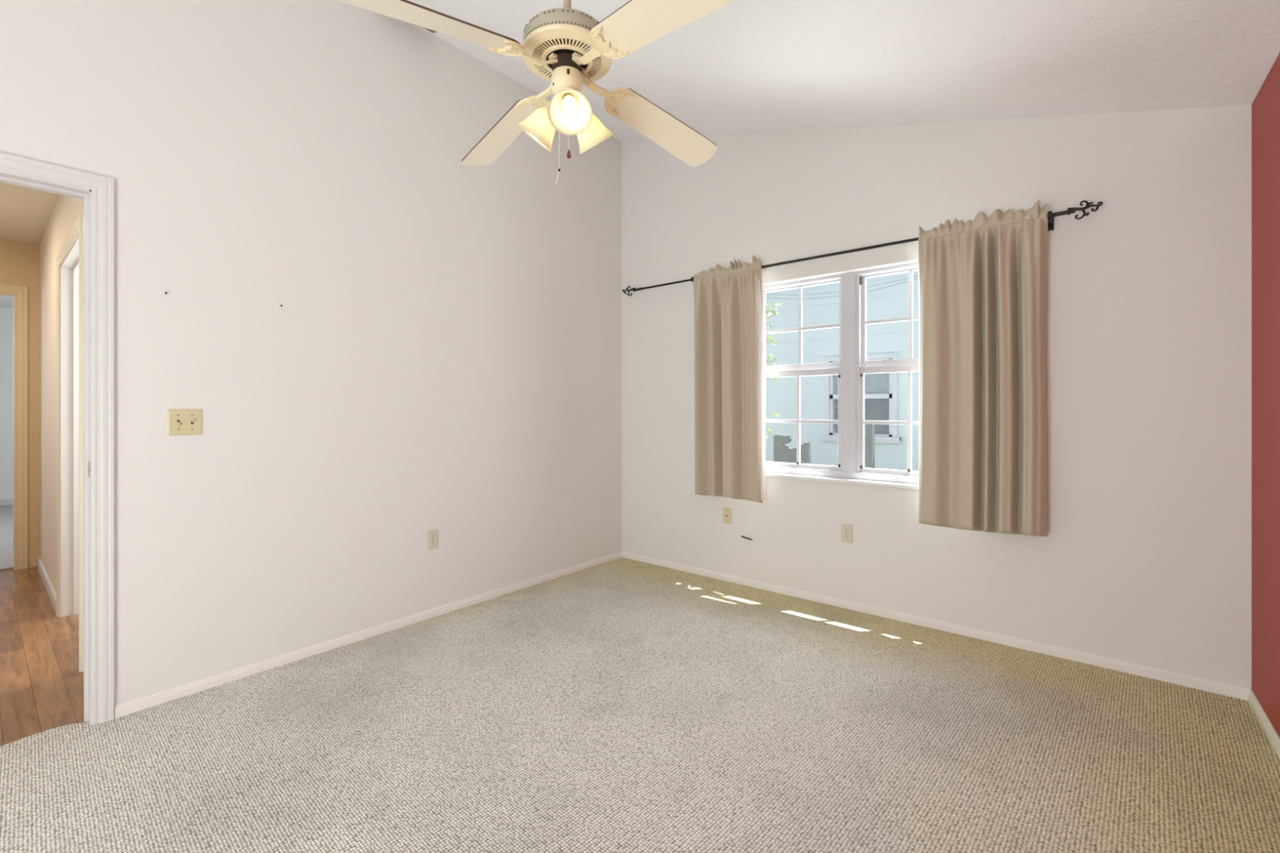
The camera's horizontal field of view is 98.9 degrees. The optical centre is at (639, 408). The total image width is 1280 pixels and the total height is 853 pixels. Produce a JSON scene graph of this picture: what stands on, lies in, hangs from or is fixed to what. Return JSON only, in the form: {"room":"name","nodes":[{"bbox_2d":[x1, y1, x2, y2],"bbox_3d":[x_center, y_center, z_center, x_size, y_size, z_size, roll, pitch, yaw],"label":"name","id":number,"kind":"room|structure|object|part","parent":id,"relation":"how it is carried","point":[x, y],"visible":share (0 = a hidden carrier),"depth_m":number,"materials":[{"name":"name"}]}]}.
{"room":"empty bedroom","nodes":[
{"label":"empty bedroom","id":0,"kind":"room"},
{"bbox_2d":[0,295,13,498],"bbox_3d":[-6.452,-0.045,5.545,4.350,2.570,2.800,0,0,39],"label":"wall","id":1,"kind":"structure","parent":0,"point":[6,302],"depth_m":6.92,"materials":[{"name":"white paint"}]},
{"bbox_2d":[0,497,13,505],"bbox_3d":[-8.050,1.175,6.857,0.014,0.090,2.600,0,0,39],"label":"baseboard","id":2,"kind":"structure","parent":1,"relation":"attached to","point":[6,501],"depth_m":6.91,"materials":[{"name":"white wood"}]},
{"bbox_2d":[0,238,39,568],"bbox_3d":[-5.131,-0.020,3.805,0.100,2.520,1.284,0,0,39],"label":"wall","id":3,"kind":"structure","parent":0,"point":[19,260],"depth_m":4.24,"materials":[{"name":"beige paint"}]},
{"bbox_2d":[0,284,28,569],"bbox_3d":[-5.043,0.144,3.901,0.115,2.168,0.905,0,0,39],"label":"door frame","id":4,"kind":"structure","parent":3,"relation":"attached to","point":[20,294],"depth_m":4.19,"materials":[{"name":"beige wood"}]},
{"bbox_2d":[39,194,83,592],"bbox_3d":[-3.441,-0.020,3.319,3.330,2.520,0.110,0,0,39],"label":"wall","id":5,"kind":"structure","parent":0,"point":[67,210],"depth_m":3.72,"materials":[{"name":"beige paint"}]},
{"bbox_2d":[36,555,56,613],"bbox_3d":[-4.079,1.190,3.763,1.580,0.080,0.013,0,0,39],"label":"baseboard","id":6,"kind":"structure","parent":5,"relation":"attached to","point":[50,588],"depth_m":3.69,"materials":[{"name":"white wood"}]},
{"bbox_2d":[56,215,83,672],"bbox_3d":[-3.002,0.163,2.951,1.121,2.131,0.127,0,0,39],"label":"door frame","id":7,"kind":"structure","parent":5,"relation":"attached to","point":[69,260],"depth_m":3.24,"materials":[{"name":"beige wood"}]},
{"bbox_2d":[0,0,622,705],"bbox_3d":[-1.830,-0.490,2.562,0.120,3.480,5.150,0,0,39],"label":"wall","id":8,"kind":"structure","parent":0,"point":[442,350],"depth_m":2.76,"materials":[{"name":"white paint"}]},
{"bbox_2d":[0,152,114,725],"bbox_3d":[-2.403,0.161,1.864,0.150,2.135,0.876,0,0,39],"label":"door frame","id":9,"kind":"structure","parent":8,"relation":"attached to","point":[97,192],"depth_m":2.13,"materials":[{"name":"white wood"}]},
{"bbox_3d":[-2.132,0.235,2.118,0.032,0.060,0.004,0,0,39],"label":"strike plate","id":10,"kind":"part","parent":9,"relation":"part of","materials":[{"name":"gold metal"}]},
{"bbox_2d":[167,408,202,435],"bbox_3d":[-1.932,0.057,2.326,0.021,0.111,0.117,0,0,39],"label":"light switch","id":11,"kind":"object","parent":8,"relation":"attached to","point":[180,421],"visible":1,"depth_m":2.33,"materials":[{"name":"beige plastic"}]},
{"bbox_2d":[114,551,622,718],"bbox_3d":[-1.747,1.202,2.558,0.013,0.057,5.050,0,0,39],"label":"baseboard","id":12,"kind":"structure","parent":8,"relation":"attached to","point":[168,695],"depth_m":2.75,"materials":[{"name":"white wood"}]},
{"bbox_2d":[426,528,438,550],"bbox_3d":[-1.215,0.766,3.211,0.009,0.115,0.069,0,0,39],"label":"wall outlet","id":13,"kind":"object","parent":8,"relation":"attached to","point":[432,535],"visible":1,"depth_m":3.21,"materials":[{"name":"beige plastic"}]},
{"bbox_2d":[430,540,435,545],"bbox_3d":[-1.213,0.786,3.209,0.003,0.025,0.033,0,0,39],"label":"receptacle","id":14,"kind":"object","parent":13,"relation":"attached to","point":[432,542],"depth_m":3.21,"materials":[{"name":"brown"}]},
{"bbox_2d":[430,533,435,538],"bbox_3d":[-1.213,0.747,3.209,0.003,0.025,0.033,0,0,39],"label":"receptacle","id":15,"kind":"object","parent":13,"relation":"attached to","point":[432,535],"depth_m":3.21,"materials":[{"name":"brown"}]},
{"bbox_2d":[0,504,1279,852],"bbox_3d":[-3.335,1.248,3.861,11.106,0.064,5.050,0,0,39],"label":"floor","id":16,"kind":"structure","parent":0,"point":[621,704],"depth_m":2.00,"materials":[{"name":"carpet"}]},
{"bbox_2d":[0,0,1279,244],"bbox_3d":[-1.665,-1.797,2.530,7.076,1.114,5.310,0,0,39],"label":"ceiling","id":17,"kind":"structure","parent":0,"point":[744,67],"depth_m":2.49,"materials":[{"name":"white paint"}]},
{"bbox_2d":[422,26,436,33],"bbox_3d":[-1.262,-2.176,3.033,0.108,0.036,0.310,0,0,39],"label":"ceiling vent","id":18,"kind":"object","parent":17,"relation":"in","point":[428,29],"visible":0.13,"depth_m":3.16,"materials":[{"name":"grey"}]},
{"bbox_2d":[338,0,734,183],"bbox_3d":[-0.227,-1.232,1.702,0.993,1.064,0.993,0,0,3],"label":"ceiling fan","id":19,"kind":"object","parent":17,"relation":"hanging from","point":[568,48],"visible":1,"depth_m":1.63,"materials":[{"name":"beige"}]},
{"bbox_3d":[-0.540,-1.008,1.423,0.487,0.094,0.132,0,0,-42],"label":"blade","id":20,"kind":"part","parent":19,"relation":"part of","materials":[{"name":"beige wood"}]},
{"bbox_3d":[-0.505,-1.008,2.015,0.132,0.094,0.487,0,0,-42],"label":"blade","id":21,"kind":"part","parent":19,"relation":"part of","materials":[{"name":"beige wood"}]},
{"bbox_3d":[-0.328,-0.884,1.732,0.127,0.130,0.126,0,0,39],"label":"lamp shade","id":22,"kind":"part","parent":19,"relation":"part of","materials":[{"name":"beige glass"}]},
{"bbox_3d":[-0.251,-0.868,1.702,0.003,0.244,0.003,0,0,39],"label":"pull chain","id":23,"kind":"part","parent":19,"relation":"part of","materials":[{"name":"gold metal"}]},
{"bbox_2d":[564,93,573,97],"bbox_3d":[-0.213,-0.925,1.640,0.030,0.047,0.044,0,0,-8],"label":"socket","id":24,"kind":"object","parent":19,"relation":"attached to","point":[566,95],"depth_m":1.63,"materials":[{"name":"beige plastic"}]},
{"bbox_3d":[-0.218,-0.943,1.657,0.042,0.050,0.059,0,0,-16],"label":"lamp arm","id":25,"kind":"part","parent":19,"relation":"part of","materials":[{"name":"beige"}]},
{"bbox_3d":[-0.222,-0.793,1.702,0.014,0.030,0.014,0,0,39],"label":"pull knob","id":26,"kind":"part","parent":19,"relation":"part of","materials":[{"name":"red"}]},
{"bbox_3d":[-0.207,-0.888,1.607,0.041,0.065,0.060,0,0,-11],"label":"bulb","id":27,"kind":"part","parent":19,"relation":"part of","materials":[{"name":"white glass"}]},
{"bbox_3d":[-0.207,-0.884,1.593,0.125,0.130,0.122,0,0,39],"label":"lamp shade","id":28,"kind":"part","parent":19,"relation":"part of","materials":[{"name":"beige glass"}]},
{"bbox_3d":[-0.148,-0.884,1.769,0.129,0.130,0.128,0,0,39],"label":"lamp shade","id":29,"kind":"part","parent":19,"relation":"part of","materials":[{"name":"beige glass"}]},
{"bbox_3d":[0.052,-1.008,1.389,0.132,0.094,0.487,0,0,-42],"label":"blade","id":30,"kind":"part","parent":19,"relation":"part of","materials":[{"name":"beige wood"}]},
{"bbox_3d":[0.087,-1.008,1.981,0.487,0.094,0.132,0,0,-42],"label":"blade","id":31,"kind":"part","parent":19,"relation":"part of","materials":[{"name":"beige wood"}]},
{"bbox_2d":[622,105,1251,688],"bbox_3d":[1.255,-0.502,3.464,3.746,3.504,0.160,0,0,39],"label":"wall","id":32,"kind":"structure","parent":0,"point":[1144,557],"depth_m":2.71,"materials":[{"name":"white paint"}]},
{"bbox_2d":[723,506,731,524],"bbox_3d":[0.617,0.756,3.878,0.068,0.111,0.010,0,0,39],"label":"jack plate","id":33,"kind":"object","parent":32,"relation":"attached to","point":[726,511],"visible":1,"depth_m":3.87,"materials":[{"name":"beige plastic"}]},
{"bbox_2d":[764,258,918,489],"bbox_3d":[1.308,-0.197,3.403,1.855,1.308,0.168,0,0,39],"label":"window","id":34,"kind":"structure","parent":32,"relation":"in","point":[852,366],"depth_m":3.39,"materials":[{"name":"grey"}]},
{"bbox_3d":[0.976,-0.538,3.735,0.819,0.567,0.025,0,0,39],"label":"sash","id":35,"kind":"part","parent":34,"relation":"part of","materials":[{"name":"grey"}]},
{"bbox_3d":[0.957,0.066,3.713,0.819,0.648,0.026,0,0,39],"label":"sash","id":36,"kind":"part","parent":34,"relation":"part of","materials":[{"name":"grey plastic"}]},
{"bbox_3d":[1.279,0.446,3.368,1.855,0.022,0.078,0,0,39],"label":"sill","id":37,"kind":"part","parent":34,"relation":"part of","materials":[{"name":"white wood"}]},
{"bbox_3d":[1.680,0.066,3.119,0.820,0.648,0.026,0,0,39],"label":"sash","id":38,"kind":"part","parent":34,"relation":"part of","materials":[{"name":"grey plastic"}]},
{"bbox_3d":[1.699,-0.538,3.142,0.820,0.567,0.025,0,0,39],"label":"sash","id":39,"kind":"part","parent":34,"relation":"part of","materials":[{"name":"grey"}]},
{"bbox_2d":[840,523,853,543],"bbox_3d":[1.264,0.761,3.347,0.070,0.115,0.009,0,0,39],"label":"wall outlet","id":40,"kind":"object","parent":32,"relation":"attached to","point":[846,530],"visible":1,"depth_m":3.34,"materials":[{"name":"beige plastic"}]},
{"bbox_2d":[622,200,1102,296],"bbox_3d":[1.018,-0.931,3.483,2.943,0.092,0.110,0,0,39],"label":"curtain rod","id":41,"kind":"object","parent":32,"relation":"attached to","point":[1051,215],"visible":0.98,"depth_m":3.14,"materials":[{"name":"black metal"}]},
{"bbox_2d":[693,255,766,502],"bbox_3d":[0.596,-0.197,3.772,0.549,1.640,0.110,0,0,39],"label":"curtain","id":42,"kind":"object","parent":41,"relation":"hanging from","point":[730,324],"visible":1,"depth_m":3.73,"materials":[{"name":"beige fabric"}]},
{"bbox_2d":[917,200,1048,536],"bbox_3d":[1.756,-0.186,2.838,0.579,1.659,0.141,0,0,39],"label":"curtain","id":43,"kind":"object","parent":41,"relation":"hanging from","point":[983,280],"visible":1,"depth_m":2.81,"materials":[{"name":"beige fabric"}]},
{"bbox_2d":[622,551,1250,700],"bbox_3d":[1.200,1.202,3.397,3.506,0.057,0.013,0,0,39],"label":"baseboard","id":44,"kind":"structure","parent":32,"relation":"attached to","point":[1236,691],"depth_m":2.89,"materials":[{"name":"white wood"}]},
{"bbox_2d":[1251,52,1279,737],"bbox_3d":[0.973,-0.040,0.261,0.120,2.580,5.150,0,0,39],"label":"wall","id":45,"kind":"structure","parent":0,"point":[1265,107],"depth_m":2.10,"materials":[{"name":"red paint"}]},
{"bbox_2d":[1247,688,1279,759],"bbox_3d":[0.953,1.202,0.342,0.013,0.057,5.050,0,0,39],"label":"baseboard","id":46,"kind":"structure","parent":45,"relation":"attached to","point":[1260,714],"depth_m":2.08,"materials":[{"name":"beige wood"}]},
{"label":"outside","id":47,"kind":"structure","parent":0,"visible":0},
{"bbox_3d":[4.341,1.520,9.987,28.000,0.100,13.840,0,0,39],"label":"ground","id":48,"kind":"structure","parent":47,"visible":0},
{"bbox_2d":[765,302,782,439],"bbox_3d":[1.384,0.136,6.122,0.458,2.668,0.347,0,0,39],"label":"shrub","id":49,"kind":"object","parent":48,"relation":"on","point":[771,303],"visible":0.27,"depth_m":6.09,"materials":[{"name":"green plant"}]},
{"bbox_3d":[1.363,0.160,6.116,0.341,2.620,0.201,0,0,39],"label":"stem","id":50,"kind":"part","parent":49,"relation":"part of","materials":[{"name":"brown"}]},
{"bbox_2d":[773,435,810,475],"bbox_3d":[1.759,0.888,6.343,0.429,1.164,0.050,0,0,39],"label":"board","id":51,"kind":"object","parent":48,"relation":"on","point":[782,453],"visible":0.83,"depth_m":6.35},
{"bbox_2d":[765,271,918,483],"bbox_3d":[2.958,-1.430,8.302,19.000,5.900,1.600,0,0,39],"label":"house","id":52,"kind":"structure","parent":48,"relation":"on","point":[888,340],"depth_m":7.62,"materials":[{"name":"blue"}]},
{"bbox_2d":[765,275,917,295],"bbox_3d":[2.525,-1.769,7.586,4.630,0.421,0.254,0,0,39],"label":"overhead wire","id":53,"kind":"object","parent":52,"relation":"attached to","point":[914,276],"visible":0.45,"depth_m":7.39,"materials":[{"name":"grey"}]},
{"bbox_2d":[765,278,918,299],"bbox_3d":[2.525,-1.706,7.586,4.630,0.418,0.254,0,0,39],"label":"overhead wire","id":54,"kind":"object","parent":52,"relation":"attached to","point":[916,278],"visible":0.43,"depth_m":7.37,"materials":[{"name":"grey"}]},
{"bbox_3d":[2.949,0.406,7.359,1.029,0.080,0.110,0,0,39],"label":"window sill","id":55,"kind":"part","parent":52,"relation":"part of","materials":[{"name":"grey"}]},
{"bbox_2d":[834,373,888,394],"bbox_3d":[3.017,-0.428,7.441,0.749,0.524,0.004,0,0,39],"label":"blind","id":56,"kind":"object","parent":52,"relation":"hanging from","point":[869,388],"depth_m":7.33,"materials":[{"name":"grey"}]},
{"bbox_2d":[864,423,874,468],"bbox_3d":[2.433,0.804,5.816,0.090,1.333,0.090,0,0,39],"label":"fence post","id":57,"kind":"object","parent":48,"relation":"on","point":[868,428],"visible":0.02,"depth_m":5.78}
]}

